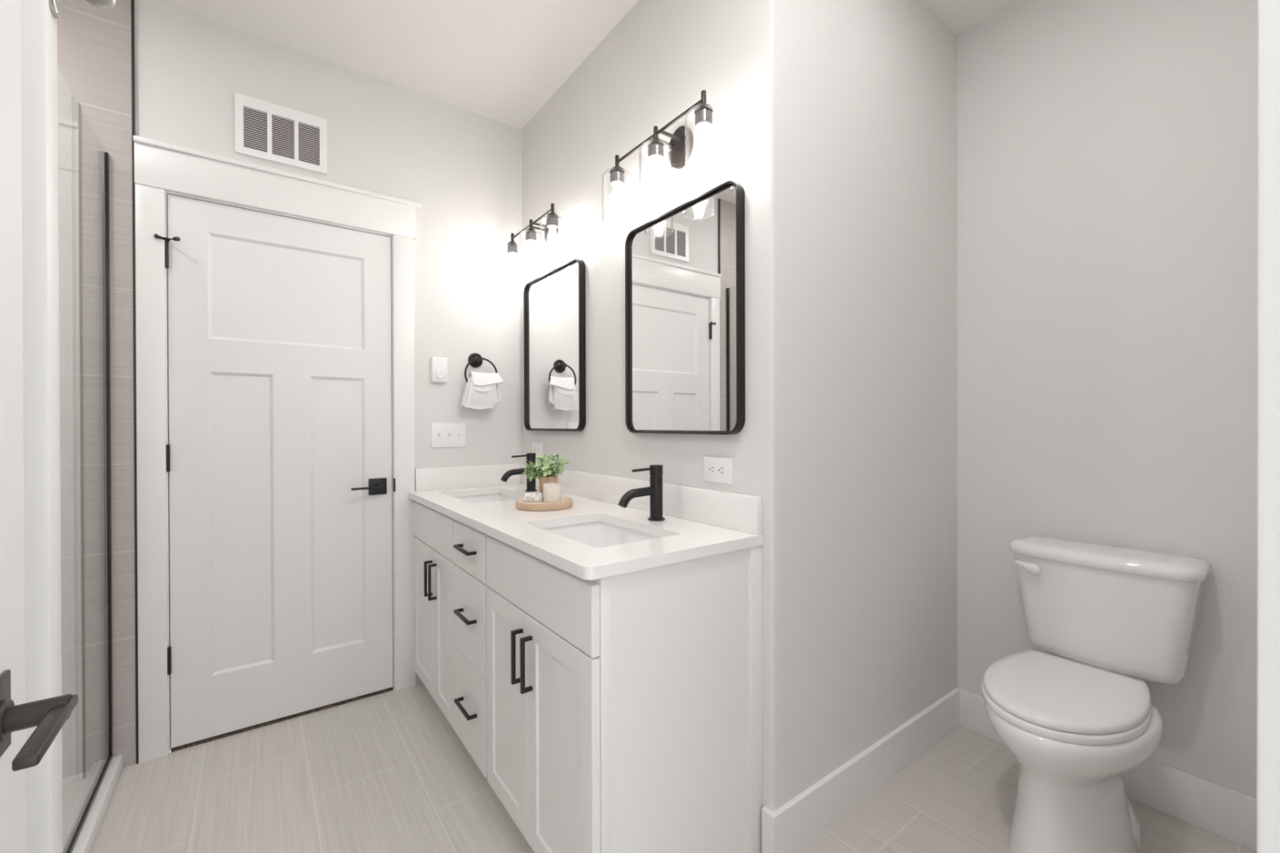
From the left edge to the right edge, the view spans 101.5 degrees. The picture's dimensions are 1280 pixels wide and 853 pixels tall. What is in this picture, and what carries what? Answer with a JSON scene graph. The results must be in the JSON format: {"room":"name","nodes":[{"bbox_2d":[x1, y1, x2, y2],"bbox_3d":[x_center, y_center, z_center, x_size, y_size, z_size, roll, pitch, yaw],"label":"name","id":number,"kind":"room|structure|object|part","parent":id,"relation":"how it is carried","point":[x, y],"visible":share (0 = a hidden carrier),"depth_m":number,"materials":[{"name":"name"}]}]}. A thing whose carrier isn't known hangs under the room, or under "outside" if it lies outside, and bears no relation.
{"room":"bathroom","nodes":[
{"label":"bathroom","id":0,"kind":"room"},
{"bbox_2d":[48,0,115,19],"bbox_3d":[-0.756,-0.588,0.713,0.060,0.083,0.043,0,0,-36],"label":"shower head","id":1,"kind":"object","parent":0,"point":[55,6],"visible":1,"depth_m":0.71,"materials":[{"name":"silver metal"}]},
{"bbox_3d":[-0.778,-0.588,0.697,0.006,0.083,0.039,0,0,-36],"label":"wall plate","id":2,"kind":"part","parent":1,"relation":"part of","materials":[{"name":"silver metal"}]},
{"bbox_2d":[57,0,523,778],"bbox_3d":[-1.623,-0.174,2.036,2.648,2.735,0.112,0,0,-36],"label":"wall","id":3,"kind":"structure","parent":0,"point":[463,166],"depth_m":1.94,"materials":[{"name":"white paint"}]},
{"bbox_2d":[131,0,138,764],"bbox_3d":[-1.788,-0.173,1.852,0.006,2.735,0.014,0,0,-36],"label":"trim","id":4,"kind":"structure","parent":3,"relation":"attached to","point":[132,1],"depth_m":1.85,"materials":[{"name":"grey tile"}]},
{"bbox_2d":[153,194,395,748],"bbox_3d":[-1.421,0.164,2.116,0.796,2.028,0.095,0,0,-36],"label":"door","id":5,"kind":"structure","parent":3,"relation":"in","point":[278,451],"depth_m":2.10,"materials":[{"name":"white wood"}]},
{"bbox_3d":[-1.184,0.266,2.264,0.122,0.022,0.052,0,0,-36],"label":"lever","id":6,"kind":"part","parent":5,"relation":"part of","materials":[{"name":"black metal"}]},
{"bbox_3d":[-1.107,0.263,2.355,0.006,0.060,0.023,0,0,-36],"label":"strike plate","id":7,"kind":"part","parent":5,"relation":"part of","materials":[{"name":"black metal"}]},
{"bbox_2d":[133,135,421,763],"bbox_3d":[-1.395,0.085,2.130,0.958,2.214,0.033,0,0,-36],"label":"trim","id":8,"kind":"structure","parent":3,"relation":"attached to","point":[159,167],"depth_m":1.91,"materials":[{"name":"white wood"}]},
{"bbox_2d":[235,92,327,174],"bbox_3d":[-1.439,-1.173,2.106,0.305,0.228,0.016,0,0,-36],"label":"air vent","id":9,"kind":"object","parent":3,"relation":"in","point":[264,130],"visible":1,"depth_m":2.10,"materials":[{"name":"white plastic"}]},
{"bbox_2d":[431,356,447,382],"bbox_3d":[-0.946,-0.267,2.466,0.074,0.118,0.026,0,0,-36],"label":"wall control","id":10,"kind":"object","parent":3,"relation":"attached to","point":[438,365],"visible":1,"depth_m":2.46,"materials":[{"name":"white plastic"}]},
{"bbox_2d":[431,422,466,447],"bbox_3d":[-0.911,0.041,2.498,0.163,0.117,0.016,0,0,-36],"label":"switch plate","id":11,"kind":"object","parent":3,"relation":"attached to","point":[442,434],"visible":1,"depth_m":2.50,"materials":[{"name":"white plastic"}]},
{"bbox_2d":[464,352,497,382],"bbox_3d":[-0.786,-0.266,2.561,0.165,0.193,0.062,0,0,-36],"label":"towel ring","id":12,"kind":"object","parent":3,"relation":"attached to","point":[475,360],"visible":0.78,"depth_m":2.56,"materials":[{"name":"black metal"}]},
{"bbox_2d":[461,371,503,408],"bbox_3d":[-0.768,-0.174,2.538,0.196,0.182,0.088,0,0,-36],"label":"hand towel","id":13,"kind":"object","parent":12,"relation":"hanging from","point":[482,390],"visible":1,"depth_m":2.51,"materials":[{"name":"white fabric"}]},
{"bbox_2d":[157,0,1022,128],"bbox_3d":[-0.388,-1.567,1.301,3.774,0.050,2.759,0,0,-36],"label":"ceiling","id":14,"kind":"structure","parent":0,"point":[500,60],"depth_m":2.05,"materials":[{"name":"white paint"}]},
{"bbox_2d":[89,682,1256,852],"bbox_3d":[-0.113,1.218,0.949,3.774,0.050,3.459,0,0,-36],"label":"floor","id":15,"kind":"structure","parent":0,"point":[386,772],"depth_m":1.67,"materials":[{"name":"grey tile"}]},
{"bbox_2d":[62,754,122,852],"bbox_3d":[-1.745,1.173,0.947,0.946,0.049,1.500,0,0,-36],"label":"shower curb","id":16,"kind":"object","parent":15,"relation":"on","point":[77,788],"visible":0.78,"depth_m":1.62,"materials":[{"name":"white stone"}]},
{"bbox_2d":[62,151,112,852],"bbox_3d":[-1.394,0.103,1.204,0.016,2.086,1.500,0,0,-36],"label":"shower door frame","id":17,"kind":"structure","parent":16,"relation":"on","point":[75,833],"depth_m":1.79,"materials":[{"name":"metal"}]},
{"bbox_2d":[170,687,393,752],"bbox_3d":[-1.446,1.202,2.177,0.751,0.038,0.100,0,0,-36],"label":"door gap","id":18,"kind":"object","parent":15,"relation":"on","point":[258,726],"visible":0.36,"depth_m":2.11,"materials":[{"name":"black"}]},
{"bbox_2d":[413,501,762,852],"bbox_3d":[-0.364,0.758,1.916,0.572,0.864,1.591,0,0,-36],"label":"vanity cabinet","id":19,"kind":"object","parent":15,"relation":"on","point":[623,713],"visible":0.98,"depth_m":1.33,"materials":[{"name":"white paint"}]},
{"bbox_3d":[-0.929,0.810,2.268,0.020,0.612,0.341,0,0,-36],"label":"door","id":20,"kind":"part","parent":19,"relation":"part of","materials":[{"name":"white paint"}]},
{"bbox_3d":[-0.867,0.622,2.139,0.032,0.143,0.010,0,0,-36],"label":"bar pull","id":21,"kind":"part","parent":19,"relation":"part of","materials":[{"name":"black metal"}]},
{"bbox_3d":[-0.831,0.622,2.091,0.032,0.143,0.010,0,0,-36],"label":"bar pull","id":22,"kind":"part","parent":19,"relation":"part of","materials":[{"name":"black metal"}]},
{"bbox_3d":[-0.754,0.811,2.030,0.020,0.612,0.246,0,0,-36],"label":"door","id":23,"kind":"part","parent":19,"relation":"part of","materials":[{"name":"white paint"}]},
{"bbox_3d":[-0.593,0.416,1.767,0.032,0.010,0.145,0,0,-36],"label":"bar pull","id":24,"kind":"part","parent":19,"relation":"part of","materials":[{"name":"black metal"}]},
{"bbox_3d":[-0.592,0.953,1.769,0.032,0.010,0.145,0,0,-36],"label":"bar pull","id":25,"kind":"part","parent":19,"relation":"part of","materials":[{"name":"black metal"}]},
{"bbox_3d":[-0.592,0.642,1.768,0.032,0.010,0.145,0,0,-36],"label":"bar pull","id":26,"kind":"part","parent":19,"relation":"part of","materials":[{"name":"black metal"}]},
{"bbox_3d":[-0.581,0.964,1.797,0.020,0.306,0.323,0,0,-36],"label":"drawer","id":27,"kind":"part","parent":19,"relation":"part of","materials":[{"name":"white paint"}]},
{"bbox_3d":[-0.582,0.656,1.796,0.020,0.302,0.323,0,0,-36],"label":"drawer","id":28,"kind":"part","parent":19,"relation":"part of","materials":[{"name":"white paint"}]},
{"bbox_3d":[-0.582,0.422,1.795,0.020,0.156,0.323,0,0,-36],"label":"drawer","id":29,"kind":"part","parent":19,"relation":"part of","materials":[{"name":"white paint"}]},
{"bbox_3d":[-0.385,0.811,1.531,0.020,0.612,0.305,0,0,-36],"label":"door","id":30,"kind":"part","parent":19,"relation":"part of","materials":[{"name":"white paint"}]},
{"bbox_3d":[-0.333,0.623,1.417,0.032,0.143,0.010,0,0,-36],"label":"bar pull","id":31,"kind":"part","parent":19,"relation":"part of","materials":[{"name":"black metal"}]},
{"bbox_3d":[-0.297,0.623,1.369,0.032,0.143,0.010,0,0,-36],"label":"bar pull","id":32,"kind":"part","parent":19,"relation":"part of","materials":[{"name":"black metal"}]},
{"bbox_3d":[-0.194,0.812,1.272,0.020,0.612,0.334,0,0,-36],"label":"door","id":33,"kind":"part","parent":19,"relation":"part of","materials":[{"name":"white paint"}]},
{"bbox_2d":[408,463,763,580],"bbox_3d":[-0.362,0.260,1.918,0.562,0.131,1.601,0,0,-36],"label":"countertop","id":34,"kind":"structure","parent":19,"relation":"on","point":[699,522],"depth_m":1.63,"materials":[{"name":"white stone"}]},
{"bbox_2d":[454,493,519,503],"bbox_3d":[-0.663,0.393,2.277,0.332,0.135,0.490,0,0,-36],"label":"sink","id":35,"kind":"object","parent":34,"relation":"in","point":[488,498],"visible":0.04,"depth_m":2.48,"materials":[{"name":"white ceramic"}]},
{"bbox_2d":[500,453,537,491],"bbox_3d":[-0.548,0.209,2.371,0.172,0.175,0.055,0,0,-36],"label":"faucet","id":36,"kind":"object","parent":34,"relation":"on","point":[531,485],"visible":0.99,"depth_m":2.38,"materials":[{"name":"black metal"}]},
{"bbox_3d":[-0.564,0.219,2.360,0.133,0.059,0.028,0,0,-36],"label":"spout","id":37,"kind":"part","parent":36,"relation":"part of","materials":[{"name":"black metal"}]},
{"bbox_3d":[-0.545,0.134,2.374,0.078,0.011,0.008,0,0,-36],"label":"lever","id":38,"kind":"part","parent":36,"relation":"part of","materials":[{"name":"black metal"}]},
{"bbox_2d":[515,496,572,511],"bbox_3d":[-0.355,0.285,1.941,0.208,0.026,0.208,0,0,-36],"label":"wooden tray","id":39,"kind":"object","parent":34,"relation":"on","point":[566,502],"visible":0.8,"depth_m":1.86,"materials":[{"name":"brown wood"}]},
{"bbox_2d":[523,492,542,502],"bbox_3d":[-0.388,0.258,1.912,0.072,0.030,0.042,0,0,2],"label":"soap bar","id":40,"kind":"object","parent":39,"relation":"on","point":[529,496],"visible":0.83,"depth_m":1.89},
{"bbox_2d":[521,452,568,493],"bbox_3d":[-0.358,0.185,1.971,0.157,0.176,0.160,0,0,-36],"label":"potted plant","id":41,"kind":"object","parent":39,"relation":"on","point":[545,473],"visible":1,"depth_m":1.96,"materials":[{"name":"green plant"}]},
{"bbox_3d":[-0.347,0.230,1.982,0.070,0.086,0.070,0,0,-36],"label":"pot","id":42,"kind":"part","parent":41,"relation":"part of","materials":[{"name":"beige ceramic"}]},
{"bbox_2d":[542,482,560,502],"bbox_3d":[-0.321,0.241,1.904,0.063,0.065,0.063,0,0,-36],"label":"candle jar","id":43,"kind":"object","parent":39,"relation":"on","point":[551,491],"visible":1,"depth_m":1.88,"materials":[{"name":"white wax"}]},
{"bbox_2d":[541,521,660,547],"bbox_3d":[-0.123,0.394,1.545,0.332,0.135,0.484,0,0,-36],"label":"sink","id":44,"kind":"object","parent":34,"relation":"in","point":[593,534],"visible":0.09,"depth_m":1.75,"materials":[{"name":"white ceramic"}]},
{"bbox_2d":[617,464,665,521],"bbox_3d":[0.005,0.211,1.637,0.172,0.175,0.055,0,0,-36],"label":"faucet","id":45,"kind":"object","parent":34,"relation":"on","point":[655,491],"visible":1,"depth_m":1.65,"materials":[{"name":"black metal"}]},
{"bbox_3d":[-0.011,0.220,1.626,0.133,0.059,0.028,0,0,-36],"label":"spout","id":46,"kind":"part","parent":45,"relation":"part of","materials":[{"name":"black metal"}]},
{"bbox_3d":[0.008,0.136,1.640,0.078,0.011,0.008,0,0,-36],"label":"lever","id":47,"kind":"part","parent":45,"relation":"part of","materials":[{"name":"black metal"}]},
{"bbox_3d":[0.126,0.759,1.294,0.522,0.864,0.008,0,0,-36],"label":"panel","id":48,"kind":"part","parent":19,"relation":"part of","materials":[{"name":"white paint"}]},
{"bbox_2d":[981,534,1212,852],"bbox_3d":[1.260,0.786,1.506,0.675,0.801,0.458,0,0,-36],"label":"toilet","id":49,"kind":"object","parent":15,"relation":"on","point":[1076,719],"visible":1,"depth_m":1.46,"materials":[{"name":"white ceramic"}]},
{"bbox_3d":[1.269,0.461,1.709,0.037,0.039,0.070,0,0,-36],"label":"flush lever","id":50,"kind":"part","parent":49,"relation":"part of","materials":[{"name":"white plastic"}]},
{"bbox_3d":[1.170,0.763,1.462,0.465,0.023,0.352,0,0,-36],"label":"seat","id":51,"kind":"part","parent":49,"relation":"part of","materials":[{"name":"white plastic"}]},
{"bbox_3d":[1.175,0.738,1.465,0.471,0.024,0.346,0,0,-36],"label":"lid","id":52,"kind":"part","parent":49,"relation":"part of","materials":[{"name":"white plastic"}]},
{"bbox_3d":[1.446,0.581,1.643,0.198,0.320,0.438,0,0,-36],"label":"tank","id":53,"kind":"part","parent":49,"relation":"part of","materials":[{"name":"white ceramic"}]},
{"bbox_3d":[1.442,0.405,1.640,0.219,0.041,0.458,0,0,-36],"label":"tank lid","id":54,"kind":"part","parent":49,"relation":"part of","materials":[{"name":"white ceramic"}]},
{"bbox_2d":[521,0,957,810],"bbox_3d":[0.336,-0.182,2.475,1.226,2.735,1.734,0,0,-36],"label":"wall","id":55,"kind":"structure","parent":0,"point":[837,126],"depth_m":1.70,"materials":[{"name":"white paint"}]},
{"bbox_2d":[501,203,565,280],"bbox_3d":[-0.475,-0.845,2.400,0.162,0.261,0.534,0,0,-36],"label":"vanity light","id":56,"kind":"object","parent":55,"relation":"attached to","point":[551,228],"visible":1,"depth_m":2.37,"materials":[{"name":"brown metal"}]},
{"bbox_2d":[506,244,517,255],"bbox_3d":[-0.623,-0.865,2.555,0.049,0.042,0.049,0,0,-36],"label":"socket","id":57,"kind":"object","parent":56,"relation":"attached to","point":[512,249],"depth_m":2.54,"materials":[{"name":"glass"}]},
{"bbox_3d":[-0.623,-0.802,2.555,0.045,0.086,0.044,0,0,-36],"label":"bulb","id":58,"kind":"part","parent":56,"relation":"part of","materials":[{"name":"white glass"}]},
{"bbox_2d":[525,231,536,243],"bbox_3d":[-0.497,-0.865,2.384,0.049,0.042,0.049,0,0,-36],"label":"socket","id":59,"kind":"object","parent":56,"relation":"attached to","point":[531,236],"depth_m":2.37,"materials":[{"name":"glass"}]},
{"bbox_3d":[-0.496,-0.802,2.384,0.045,0.086,0.044,0,0,-36],"label":"bulb","id":60,"kind":"part","parent":56,"relation":"part of","materials":[{"name":"white glass"}]},
{"bbox_3d":[-0.497,-0.920,2.384,0.010,0.009,0.426,0,0,-36],"label":"rod","id":61,"kind":"part","parent":56,"relation":"part of","materials":[{"name":"brown metal"}]},
{"bbox_3d":[-0.474,-0.920,2.428,0.090,0.011,0.011,0,0,-36],"label":"arm","id":62,"kind":"part","parent":56,"relation":"part of","materials":[{"name":"brown metal"}]},
{"bbox_3d":[-0.448,-0.920,2.393,0.090,0.011,0.011,0,0,-36],"label":"arm","id":63,"kind":"part","parent":56,"relation":"part of","materials":[{"name":"brown metal"}]},
{"bbox_3d":[-0.370,-0.801,2.213,0.045,0.086,0.044,0,0,-36],"label":"bulb","id":64,"kind":"part","parent":56,"relation":"part of","materials":[{"name":"white glass"}]},
{"bbox_2d":[546,216,558,229],"bbox_3d":[-0.370,-0.865,2.212,0.049,0.042,0.049,0,0,-36],"label":"socket","id":65,"kind":"object","parent":56,"relation":"attached to","point":[552,221],"depth_m":2.20,"materials":[{"name":"glass"}]},
{"bbox_3d":[-0.370,-0.799,2.213,0.108,0.171,0.108,0,0,-36],"label":"lamp shade","id":66,"kind":"part","parent":56,"relation":"part of","materials":[{"name":"clear glass"}]},
{"bbox_2d":[532,441,543,457],"bbox_3d":[-0.505,0.116,2.579,0.008,0.077,0.117,0,0,-36],"label":"power outlet","id":67,"kind":"object","parent":55,"relation":"attached to","point":[537,447],"visible":0.85,"depth_m":2.57,"materials":[{"name":"white plastic"}]},
{"bbox_2d":[537,446,540,453],"bbox_3d":[-0.496,0.116,2.562,0.003,0.034,0.029,0,0,-36],"label":"receptacle","id":68,"kind":"object","parent":67,"relation":"attached to","point":[538,447],"depth_m":2.56,"materials":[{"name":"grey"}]},
{"bbox_2d":[523,258,586,431],"bbox_3d":[-0.408,-0.347,2.424,0.030,0.734,0.562,0,0,-36],"label":"wall mirror","id":69,"kind":"object","parent":55,"relation":"attached to","point":[554,301],"visible":1,"depth_m":2.38,"materials":[{"name":"grey mirror"}]},
{"bbox_2d":[520,463,762,535],"bbox_3d":[-0.145,0.245,2.080,0.020,0.104,1.598,0,0,-36],"label":"backsplash","id":70,"kind":"structure","parent":55,"relation":"attached to","point":[742,513],"depth_m":1.68,"materials":[{"name":"white stone"}]},
{"bbox_2d":[601,89,723,222],"bbox_3d":[0.072,-0.844,1.660,0.162,0.261,0.543,0,0,-36],"label":"vanity light","id":71,"kind":"object","parent":55,"relation":"attached to","point":[680,145],"visible":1,"depth_m":1.64,"materials":[{"name":"brown metal"}]},
{"bbox_2d":[609,170,624,186],"bbox_3d":[-0.080,-0.864,1.819,0.049,0.042,0.049,0,0,-36],"label":"socket","id":72,"kind":"object","parent":71,"relation":"attached to","point":[616,177],"depth_m":1.80,"materials":[{"name":"glass"}]},
{"bbox_3d":[-0.079,-0.799,1.819,0.108,0.171,0.108,0,0,-36],"label":"lamp shade","id":73,"kind":"part","parent":71,"relation":"part of","materials":[{"name":"clear glass"}]},
{"bbox_3d":[-0.079,-0.801,1.819,0.045,0.086,0.044,0,0,-36],"label":"bulb","id":74,"kind":"part","parent":71,"relation":"part of","materials":[{"name":"white glass"}]},
{"bbox_2d":[648,143,663,161],"bbox_3d":[0.050,-0.864,1.644,0.049,0.042,0.049,0,0,-36],"label":"socket","id":75,"kind":"object","parent":71,"relation":"attached to","point":[655,151],"depth_m":1.63,"materials":[{"name":"glass"}]},
{"bbox_3d":[0.050,-0.799,1.644,0.108,0.171,0.108,0,0,-36],"label":"lamp shade","id":76,"kind":"part","parent":71,"relation":"part of","materials":[{"name":"clear glass"}]},
{"bbox_3d":[0.050,-0.800,1.644,0.045,0.086,0.044,0,0,-36],"label":"bulb","id":77,"kind":"part","parent":71,"relation":"part of","materials":[{"name":"white glass"}]},
{"bbox_3d":[0.050,-0.918,1.643,0.010,0.009,0.435,0,0,-36],"label":"rod","id":78,"kind":"part","parent":71,"relation":"part of","materials":[{"name":"brown metal"}]},
{"bbox_3d":[0.072,-0.919,1.688,0.090,0.011,0.011,0,0,-36],"label":"arm","id":79,"kind":"part","parent":71,"relation":"part of","materials":[{"name":"brown metal"}]},
{"bbox_3d":[0.099,-0.919,1.652,0.090,0.011,0.011,0,0,-36],"label":"arm","id":80,"kind":"part","parent":71,"relation":"part of","materials":[{"name":"brown metal"}]},
{"bbox_2d":[694,109,712,130],"bbox_3d":[0.179,-0.863,1.469,0.049,0.042,0.049,0,0,-36],"label":"socket","id":81,"kind":"object","parent":71,"relation":"attached to","point":[703,117],"depth_m":1.45,"materials":[{"name":"glass"}]},
{"bbox_3d":[0.179,-0.800,1.469,0.045,0.086,0.044,0,0,-36],"label":"bulb","id":82,"kind":"part","parent":71,"relation":"part of","materials":[{"name":"white glass"}]},
{"bbox_3d":[0.179,-0.798,1.469,0.108,0.171,0.108,0,0,-36],"label":"lamp shade","id":83,"kind":"part","parent":71,"relation":"part of","materials":[{"name":"clear glass"}]},
{"bbox_2d":[625,180,745,434],"bbox_3d":[0.122,-0.342,1.705,0.030,0.730,0.555,0,0,-36],"label":"wall mirror","id":84,"kind":"object","parent":55,"relation":"attached to","point":[685,266],"visible":1,"depth_m":1.66,"materials":[{"name":"grey mirror"}]},
{"bbox_2d":[703,456,732,484],"bbox_3d":[0.233,0.131,1.578,0.008,0.077,0.117,0,0,-36],"label":"power outlet","id":85,"kind":"object","parent":55,"relation":"attached to","point":[716,469],"visible":1,"depth_m":1.57,"materials":[{"name":"white plastic"}]},
{"bbox_2d":[708,463,715,475],"bbox_3d":[0.220,0.131,1.593,0.003,0.034,0.029,0,0,-36],"label":"receptacle","id":86,"kind":"object","parent":85,"relation":"attached to","point":[712,467],"depth_m":1.59,"materials":[{"name":"grey plastic"}]},
{"bbox_2d":[717,464,724,475],"bbox_3d":[0.243,0.131,1.561,0.003,0.034,0.029,0,0,-36],"label":"receptacle","id":87,"kind":"object","parent":85,"relation":"attached to","point":[721,468],"depth_m":1.56,"materials":[{"name":"grey plastic"}]},
{"bbox_2d":[761,688,959,852],"bbox_3d":[0.799,1.115,1.750,1.126,0.144,0.042,0,0,-36],"label":"baseboard","id":88,"kind":"structure","parent":55,"relation":"attached to","point":[790,828],"depth_m":1.63,"materials":[{"name":"white wood"}]},
{"bbox_2d":[956,0,1257,798],"bbox_3d":[1.608,-0.182,1.700,0.100,2.735,1.025,0,0,-36],"label":"wall","id":89,"kind":"structure","parent":0,"point":[1108,149],"depth_m":1.69,"materials":[{"name":"white paint"}]},
{"bbox_2d":[956,687,1256,851],"bbox_3d":[1.530,1.113,1.719,0.014,0.144,0.904,0,0,-36],"label":"baseboard","id":90,"kind":"structure","parent":89,"relation":"attached to","point":[1230,815],"depth_m":1.57,"materials":[{"name":"white wood"}]},
{"bbox_3d":[0.759,-0.176,0.515,2.674,2.735,0.115,0,0,-36],"label":"wall","id":91,"kind":"structure","parent":0,"visible":0},
{"bbox_2d":[0,0,78,852],"bbox_3d":[-0.415,0.170,0.245,0.092,2.028,0.813,0,0,-36],"label":"door","id":92,"kind":"structure","parent":91,"relation":"in","point":[49,715],"depth_m":0.53,"materials":[{"name":"white wood"}]},
{"bbox_3d":[-0.596,0.274,0.482,0.005,0.074,0.068,0,0,-36],"label":"square plate","id":93,"kind":"part","parent":92,"relation":"part of","materials":[{"name":"brown metal"}]},
{"bbox_3d":[-0.548,0.274,0.463,0.050,0.038,0.127,0,0,-36],"label":"lever","id":94,"kind":"part","parent":92,"relation":"part of","materials":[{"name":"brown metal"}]},
{"bbox_2d":[1256,0,1279,852],"bbox_3d":[0.177,0.095,0.098,1.000,2.200,0.135,0,0,-36],"label":"trim","id":95,"kind":"structure","parent":91,"relation":"attached to","point":[1268,788],"depth_m":0.38,"materials":[{"name":"white wood"}]},
{"bbox_3d":[-1.219,-0.169,0.328,1.070,2.735,0.117,0,0,-36],"label":"shower","id":96,"kind":"object","parent":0,"visible":0},
{"bbox_2d":[20,0,62,852],"bbox_3d":[-0.794,-0.172,0.684,0.037,2.735,0.049,0,0,-36],"label":"trim","id":97,"kind":"structure","parent":96,"relation":"attached to","point":[38,26],"depth_m":0.67,"materials":[{"name":"white wood"}]}
]}

